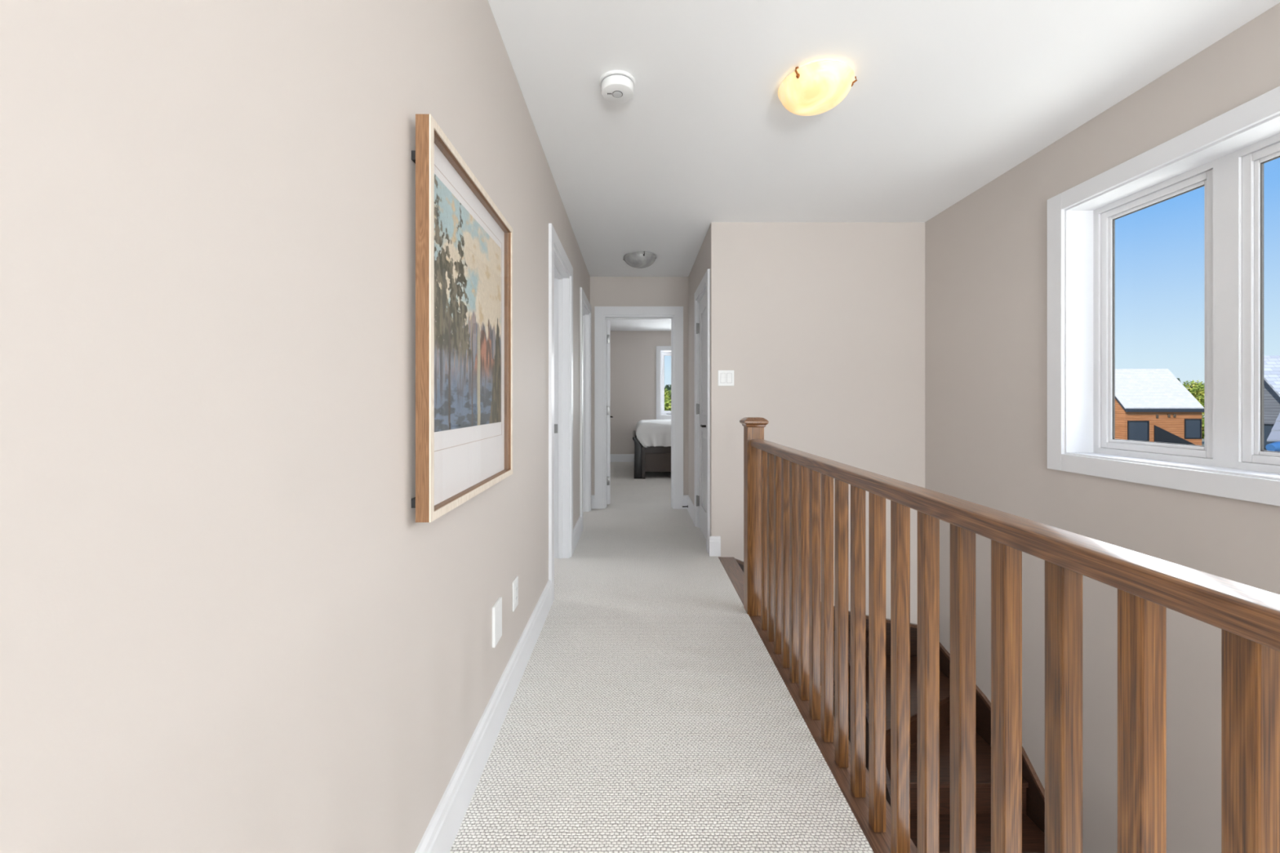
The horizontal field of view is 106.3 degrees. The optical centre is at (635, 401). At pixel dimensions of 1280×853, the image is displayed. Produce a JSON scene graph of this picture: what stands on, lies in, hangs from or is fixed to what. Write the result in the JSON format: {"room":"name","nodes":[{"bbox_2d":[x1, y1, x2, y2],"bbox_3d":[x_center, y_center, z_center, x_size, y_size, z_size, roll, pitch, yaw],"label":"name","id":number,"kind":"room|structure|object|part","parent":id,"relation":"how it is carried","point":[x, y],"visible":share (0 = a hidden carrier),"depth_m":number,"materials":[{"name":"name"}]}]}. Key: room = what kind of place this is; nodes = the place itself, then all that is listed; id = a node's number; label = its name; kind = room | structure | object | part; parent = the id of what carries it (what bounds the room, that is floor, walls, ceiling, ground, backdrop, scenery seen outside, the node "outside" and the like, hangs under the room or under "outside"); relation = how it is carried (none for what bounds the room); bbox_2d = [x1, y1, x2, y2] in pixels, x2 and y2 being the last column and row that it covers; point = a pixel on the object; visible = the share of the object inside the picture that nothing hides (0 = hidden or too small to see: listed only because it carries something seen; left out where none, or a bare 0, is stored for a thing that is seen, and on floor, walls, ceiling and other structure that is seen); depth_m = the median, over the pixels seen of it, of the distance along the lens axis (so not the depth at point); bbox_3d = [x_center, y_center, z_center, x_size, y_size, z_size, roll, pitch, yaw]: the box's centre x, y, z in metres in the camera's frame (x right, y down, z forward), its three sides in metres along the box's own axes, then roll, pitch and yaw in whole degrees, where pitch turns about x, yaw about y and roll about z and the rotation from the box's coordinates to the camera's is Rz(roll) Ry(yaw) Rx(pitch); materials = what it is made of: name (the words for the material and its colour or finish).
{"room":"upstairs hallway","nodes":[
{"label":"upstairs hallway","id":0,"kind":"room"},
{"bbox_2d":[0,0,590,852],"bbox_3d":[-0.544,-0.090,1.025,0.120,2.440,8.050,0,0,0],"label":"wall","id":1,"kind":"structure","parent":0,"point":[229,623],"depth_m":0.59,"materials":[{"name":"grey paint"}]},
{"bbox_2d":[411,114,512,522],"bbox_3d":[-0.461,-0.176,1.363,0.047,0.869,0.684,0,0,0],"label":"framed print","id":2,"kind":"object","parent":1,"relation":"attached to","point":[464,242],"visible":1,"depth_m":1.24,"materials":[{"name":"multicoloured paper"}]},
{"bbox_2d":[414,579,551,852],"bbox_3d":[-0.475,1.059,-0.172,0.017,0.142,5.655,0,0,0],"label":"baseboard","id":3,"kind":"structure","parent":1,"relation":"attached to","point":[440,834],"depth_m":1.44,"materials":[{"name":"white paint"}]},
{"bbox_2d":[492,596,502,648],"bbox_3d":[-0.479,0.761,1.657,0.011,0.137,0.087,0,0,0],"label":"wall plate","id":4,"kind":"object","parent":1,"relation":"attached to","point":[497,607],"visible":1,"depth_m":1.64,"materials":[{"name":"white plastic"}]},
{"bbox_2d":[512,575,518,612],"bbox_3d":[-0.480,0.767,1.914,0.008,0.116,0.072,0,0,0],"label":"wall outlet","id":5,"kind":"object","parent":1,"relation":"attached to","point":[515,584],"visible":1,"depth_m":1.90,"materials":[{"name":"white plastic"}]},
{"bbox_2d":[515,583,517,603],"bbox_3d":[-0.478,0.767,1.914,0.002,0.066,0.033,0,0,0],"label":"receptacle","id":6,"kind":"object","parent":5,"relation":"attached to","point":[516,584],"depth_m":1.91,"materials":[{"name":"grey plastic"}]},
{"bbox_2d":[548,222,573,604],"bbox_3d":[-0.883,0.072,3.105,0.834,2.115,0.900,0,0,0],"label":"door","id":7,"kind":"structure","parent":1,"relation":"in","point":[560,268],"depth_m":3.44,"materials":[{"name":"white paint"}]},
{"bbox_3d":[-0.577,0.198,3.454,0.025,0.065,0.003,0,0,0],"label":"strike plate","id":8,"kind":"part","parent":7,"relation":"part of","materials":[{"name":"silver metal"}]},
{"bbox_2d":[573,515,582,552],"bbox_3d":[-0.475,1.059,3.849,0.017,0.142,0.589,0,0,0],"label":"baseboard","id":9,"kind":"structure","parent":1,"relation":"attached to","point":[577,531],"depth_m":3.83,"materials":[{"name":"white paint"}]},
{"bbox_2d":[579,287,591,530],"bbox_3d":[-0.866,0.072,4.577,0.800,2.115,0.866,0,0,0],"label":"door","id":10,"kind":"structure","parent":1,"relation":"in","point":[584,305],"depth_m":4.91,"materials":[{"name":"white paint"}]},
{"bbox_2d":[590,276,688,495],"bbox_3d":[0.450,-0.090,5.110,7.900,2.440,0.120,0,0,0],"label":"wall","id":11,"kind":"structure","parent":0,"point":[604,291],"depth_m":5.05,"materials":[{"name":"grey paint"}]},
{"bbox_2d":[591,495,594,508],"bbox_3d":[-0.459,1.059,5.042,0.050,0.142,0.017,0,0,0],"label":"baseboard","id":12,"kind":"structure","parent":11,"relation":"attached to","point":[592,496],"depth_m":5.03,"materials":[{"name":"white paint"}]},
{"bbox_2d":[594,306,683,508],"bbox_3d":[0.032,0.068,5.460,0.931,2.125,0.855,0,0,0],"label":"door","id":13,"kind":"structure","parent":11,"relation":"in","point":[602,416],"depth_m":5.03,"materials":[{"name":"white paint"}]},
{"bbox_2d":[683,495,687,508],"bbox_3d":[0.524,1.059,5.042,0.054,0.142,0.017,0,0,0],"label":"baseboard","id":14,"kind":"structure","parent":11,"relation":"attached to","point":[685,497],"depth_m":5.03,"materials":[{"name":"white paint"}]},
{"bbox_2d":[610,330,671,453],"bbox_3d":[1.500,-0.090,9.043,5.800,2.440,0.185,0,0,0],"label":"wall","id":15,"kind":"structure","parent":0,"point":[633,353],"depth_m":8.95,"materials":[{"name":"grey paint"}]},
{"bbox_2d":[610,453,634,462],"bbox_3d":[1.500,1.059,8.941,5.800,0.142,0.017,0,0,0],"label":"baseboard","id":16,"kind":"structure","parent":15,"relation":"attached to","point":[614,457],"depth_m":8.93,"materials":[{"name":"white paint"}]},
{"bbox_2d":[656,346,671,419],"bbox_3d":[0.996,-0.342,9.033,1.242,1.370,0.206,0,0,0],"label":"window","id":17,"kind":"structure","parent":15,"relation":"in","point":[661,351],"depth_m":8.93,"materials":[{"name":"white paint"}]},
{"bbox_3d":[0.731,-0.342,9.108,0.530,1.188,0.055,0,0,0],"label":"frame","id":18,"kind":"part","parent":17,"relation":"part of","materials":[{"name":"white plastic"}]},
{"bbox_3d":[0.724,-0.342,9.111,0.463,1.135,0.040,0,0,0],"label":"sash","id":19,"kind":"part","parent":17,"relation":"part of","materials":[{"name":"white plastic"}]},
{"bbox_2d":[449,462,873,852],"bbox_3d":[0.450,1.270,3.075,7.900,0.280,12.150,0,0,0],"label":"floor","id":20,"kind":"structure","parent":0,"point":[649,712],"depth_m":1.69,"materials":[{"name":"carpet"}]},
{"bbox_2d":[632,430,671,479],"bbox_3d":[1.194,0.536,7.774,2.490,1.188,1.612,0,0,0],"label":"bed","id":21,"kind":"object","parent":20,"relation":"on","point":[651,459],"visible":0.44,"depth_m":6.98,"materials":[{"name":"black leather"}]},
{"bbox_3d":[0.037,0.825,7.780,0.176,0.611,1.600,0,0,0],"label":"footboard","id":22,"kind":"part","parent":21,"relation":"part of","materials":[{"name":"black leather"}]},
{"bbox_3d":[0.107,0.896,6.999,0.055,0.468,0.062,0,0,0],"label":"corner post","id":23,"kind":"part","parent":21,"relation":"part of","materials":[{"name":"black wood"}]},
{"bbox_2d":[635,419,671,447],"bbox_3d":[1.087,0.495,7.782,2.181,0.362,1.659,0,0,0],"label":"duvet","id":24,"kind":"object","parent":21,"relation":"on","point":[649,433],"visible":0.31,"depth_m":6.97,"materials":[{"name":"white fabric"}]},
{"bbox_3d":[1.160,0.708,7.005,2.080,0.105,0.050,0,0,0],"label":"rail","id":25,"kind":"part","parent":21,"relation":"part of","materials":[{"name":"black wood"}]},
{"bbox_3d":[1.163,0.894,7.006,2.075,0.272,0.028,0,0,0],"label":"panel","id":26,"kind":"part","parent":21,"relation":"part of","materials":[{"name":"brown"}]},
{"bbox_2d":[718,557,917,852],"bbox_3d":[0.656,1.275,0.256,0.123,0.270,6.512,0,0,0],"label":"trim","id":27,"kind":"structure","parent":20,"relation":"on","point":[879,842],"depth_m":1.57,"materials":[{"name":"brown wood"}]},
{"bbox_2d":[739,417,1279,852],"bbox_3d":[0.635,0.614,-0.124,0.125,1.053,5.551,0,0,0],"label":"balustrade","id":28,"kind":"object","parent":27,"relation":"on","point":[782,483],"visible":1,"depth_m":0.90,"materials":[{"name":"brown wood"}]},
{"bbox_3d":[0.635,0.633,2.588,0.089,1.014,0.089,0,0,0],"label":"newel post","id":29,"kind":"part","parent":28,"relation":"part of","materials":[{"name":"brown wood"}]},
{"bbox_3d":[0.642,0.220,-0.177,0.068,0.037,5.445,0,0,0],"label":"handrail","id":30,"kind":"part","parent":28,"relation":"part of","materials":[{"name":"brown wood"}]},
{"bbox_2d":[688,229,708,505],"bbox_3d":[0.611,-0.090,4.341,0.120,2.440,1.418,0,0,0],"label":"wall","id":31,"kind":"structure","parent":0,"point":[700,265],"depth_m":4.67,"materials":[{"name":"grey paint"}]},
{"bbox_2d":[686,495,694,524],"bbox_3d":[0.542,1.059,4.712,0.017,0.142,0.643,0,0,0],"label":"baseboard","id":32,"kind":"structure","parent":31,"relation":"attached to","point":[691,508],"depth_m":4.66,"materials":[{"name":"white paint"}]},
{"bbox_2d":[694,268,710,553],"bbox_3d":[0.599,0.072,3.980,0.181,2.115,0.820,0,0,0],"label":"door","id":33,"kind":"structure","parent":31,"relation":"in","point":[702,294],"depth_m":4.05,"materials":[{"name":"white paint"}]},
{"bbox_2d":[708,222,924,716],"bbox_3d":[1.333,1.285,3.572,1.564,5.190,0.120,0,0,0],"label":"wall","id":34,"kind":"structure","parent":0,"point":[820,326],"depth_m":3.51,"materials":[{"name":"grey paint"}]},
{"bbox_2d":[709,536,720,556],"bbox_3d":[0.576,1.059,3.503,0.083,0.142,0.017,0,0,0],"label":"baseboard","id":35,"kind":"structure","parent":34,"relation":"attached to","point":[714,541],"depth_m":3.50,"materials":[{"name":"white paint"}]},
{"bbox_2d":[718,370,733,386],"bbox_3d":[0.658,-0.169,3.506,0.117,0.114,0.011,0,0,0],"label":"light switch","id":36,"kind":"object","parent":34,"relation":"attached to","point":[726,378],"visible":1,"depth_m":3.51,"materials":[{"name":"white plastic"}]},
{"bbox_2d":[488,0,1279,330],"bbox_3d":[0.460,-1.370,3.040,8.120,0.120,12.320,0,0,0],"label":"ceiling","id":37,"kind":"structure","parent":0,"point":[947,97],"depth_m":2.07,"materials":[{"name":"white paint"}]},
{"bbox_2d":[599,70,635,103],"bbox_3d":[-0.076,-1.283,1.972,0.148,0.054,0.148,0,0,0],"label":"smoke detector","id":38,"kind":"object","parent":37,"relation":"attached to","point":[617,86],"visible":1,"depth_m":1.94,"materials":[{"name":"white plastic"}]},
{"bbox_2d":[623,251,656,268],"bbox_3d":[0.034,-1.261,4.337,0.304,0.098,0.305,0,0,0],"label":"ceiling light","id":39,"kind":"object","parent":37,"relation":"attached to","point":[639,260],"visible":1,"depth_m":4.25,"materials":[{"name":"grey glass"}]},
{"bbox_2d":[777,58,857,115],"bbox_3d":[0.737,-1.259,1.973,0.298,0.102,0.302,0,0,0],"label":"ceiling light","id":40,"kind":"object","parent":37,"relation":"attached to","point":[815,87],"visible":1,"depth_m":1.90,"materials":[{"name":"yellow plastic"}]},
{"bbox_2d":[924,2,1279,852],"bbox_3d":[2.208,1.285,0.316,0.185,5.190,6.632,0,0,0],"label":"wall","id":41,"kind":"structure","parent":0,"point":[986,252],"depth_m":2.35,"materials":[{"name":"grey paint"}]},
{"bbox_2d":[1047,85,1279,506],"bbox_3d":[2.198,-0.342,1.558,0.206,1.370,1.780,0,0,0],"label":"window","id":42,"kind":"structure","parent":41,"relation":"in","point":[1226,154],"depth_m":1.91,"materials":[{"name":"white paint"}]},
{"bbox_3d":[2.276,-0.342,2.100,0.040,1.135,0.461,0,0,0],"label":"sash","id":43,"kind":"part","parent":42,"relation":"part of","materials":[{"name":"white plastic"}]},
{"bbox_3d":[2.273,-0.342,2.093,0.055,1.188,0.528,0,0,0],"label":"frame","id":44,"kind":"part","parent":42,"relation":"part of","materials":[{"name":"white plastic"}]},
{"bbox_3d":[2.273,-0.342,1.558,0.055,1.188,0.542,0,0,0],"label":"frame","id":45,"kind":"part","parent":42,"relation":"part of","materials":[{"name":"white plastic"}]},
{"bbox_3d":[2.276,-0.342,1.558,0.040,1.135,0.461,0,0,0],"label":"sash","id":46,"kind":"part","parent":42,"relation":"part of","materials":[{"name":"white plastic"}]},
{"bbox_3d":[0.900,3.930,0.316,3.000,0.100,6.632,0,0,0],"label":"floor","id":47,"kind":"structure","parent":0,"visible":0},
{"bbox_2d":[731,556,1044,852],"bbox_3d":[1.407,2.578,1.606,1.415,2.877,3.812,0,0,0],"label":"staircase","id":48,"kind":"structure","parent":47,"relation":"on","point":[1033,790],"depth_m":2.60,"materials":[{"name":"brown wood"}]},
{"label":"outside","id":49,"kind":"structure","parent":0,"visible":0},
{"bbox_3d":[40.000,4.230,50.000,200.000,0.200,180.000,0,0,0],"label":"ground","id":50,"kind":"structure","parent":49,"visible":0},
{"bbox_2d":[664,388,671,410],"bbox_3d":[1.361,1.685,25.869,2.463,4.912,2.554,0,0,11],"label":"tree","id":51,"kind":"object","parent":50,"relation":"on","point":[668,393],"visible":0.08,"depth_m":25.39,"materials":[{"name":"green plant"}]},
{"bbox_2d":[664,384,671,408],"bbox_3d":[2.219,1.496,30.901,3.318,5.288,2.667,0,0,-18],"label":"tree","id":52,"kind":"object","parent":50,"relation":"on","point":[667,386],"visible":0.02,"depth_m":30.99,"materials":[{"name":"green plant"}]},
{"bbox_2d":[1115,368,1204,445],"bbox_3d":[47.250,0.520,45.680,7.120,7.220,5.840,0,0,0],"label":"house","id":53,"kind":"structure","parent":50,"relation":"on","point":[1152,405],"depth_m":43.05,"materials":[{"name":"brown wood"}]},
{"bbox_3d":[44.975,2.685,43.005,1.750,1.690,0.030,0,0,0],"label":"pane","id":54,"kind":"part","parent":53,"relation":"part of","materials":[{"name":"grey glass"}]},
{"bbox_3d":[48.200,3.140,42.965,3.600,1.980,0.070,0,0,0],"label":"dark panel","id":55,"kind":"part","parent":53,"relation":"part of","materials":[{"name":"black"}]},
{"bbox_3d":[49.875,2.470,43.005,1.350,1.620,0.030,0,0,0],"label":"pane","id":56,"kind":"part","parent":53,"relation":"part of","materials":[{"name":"grey glass"}]},
{"bbox_2d":[1182,379,1204,417],"bbox_3d":[64.880,0.828,55.501,4.086,6.621,3.762,0,0,-13],"label":"tree","id":57,"kind":"object","parent":50,"relation":"on","point":[1196,389],"visible":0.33,"depth_m":55.10,"materials":[{"name":"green plant"}]},
{"bbox_2d":[1201,417,1204,439],"bbox_3d":[54.287,2.326,46.499,2.489,3.639,2.619,0,0,0],"label":"tree","id":58,"kind":"object","parent":50,"relation":"on","point":[1202,418],"visible":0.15,"depth_m":45.73,"materials":[{"name":"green plant"}]},
{"bbox_2d":[1263,355,1279,450],"bbox_3d":[35.800,0.920,23.380,10.620,6.420,3.240,0,0,0],"label":"house","id":59,"kind":"structure","parent":50,"relation":"on","point":[1271,363],"depth_m":23.27,"materials":[{"name":"grey"}]},
{"bbox_3d":[30.605,1.720,23.085,0.030,1.120,0.970,0,0,0],"label":"pane","id":60,"kind":"part","parent":59,"relation":"part of","materials":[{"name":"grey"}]},
{"bbox_2d":[1266,413,1279,441],"bbox_3d":[9.693,1.962,6.435,3.616,4.337,1.010,0,0,0],"label":"porch roof","id":61,"kind":"structure","parent":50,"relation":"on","point":[1274,436],"depth_m":6.12,"materials":[{"name":"grey"}]},
{"bbox_2d":[1265,441,1279,451],"bbox_3d":[8.262,0.578,6.003,0.682,0.154,0.164,0,0,0],"label":"tarp","id":62,"kind":"object","parent":61,"relation":"on","point":[1274,446],"visible":0.84,"depth_m":5.98,"materials":[{"name":"blue plastic"}]}
]}

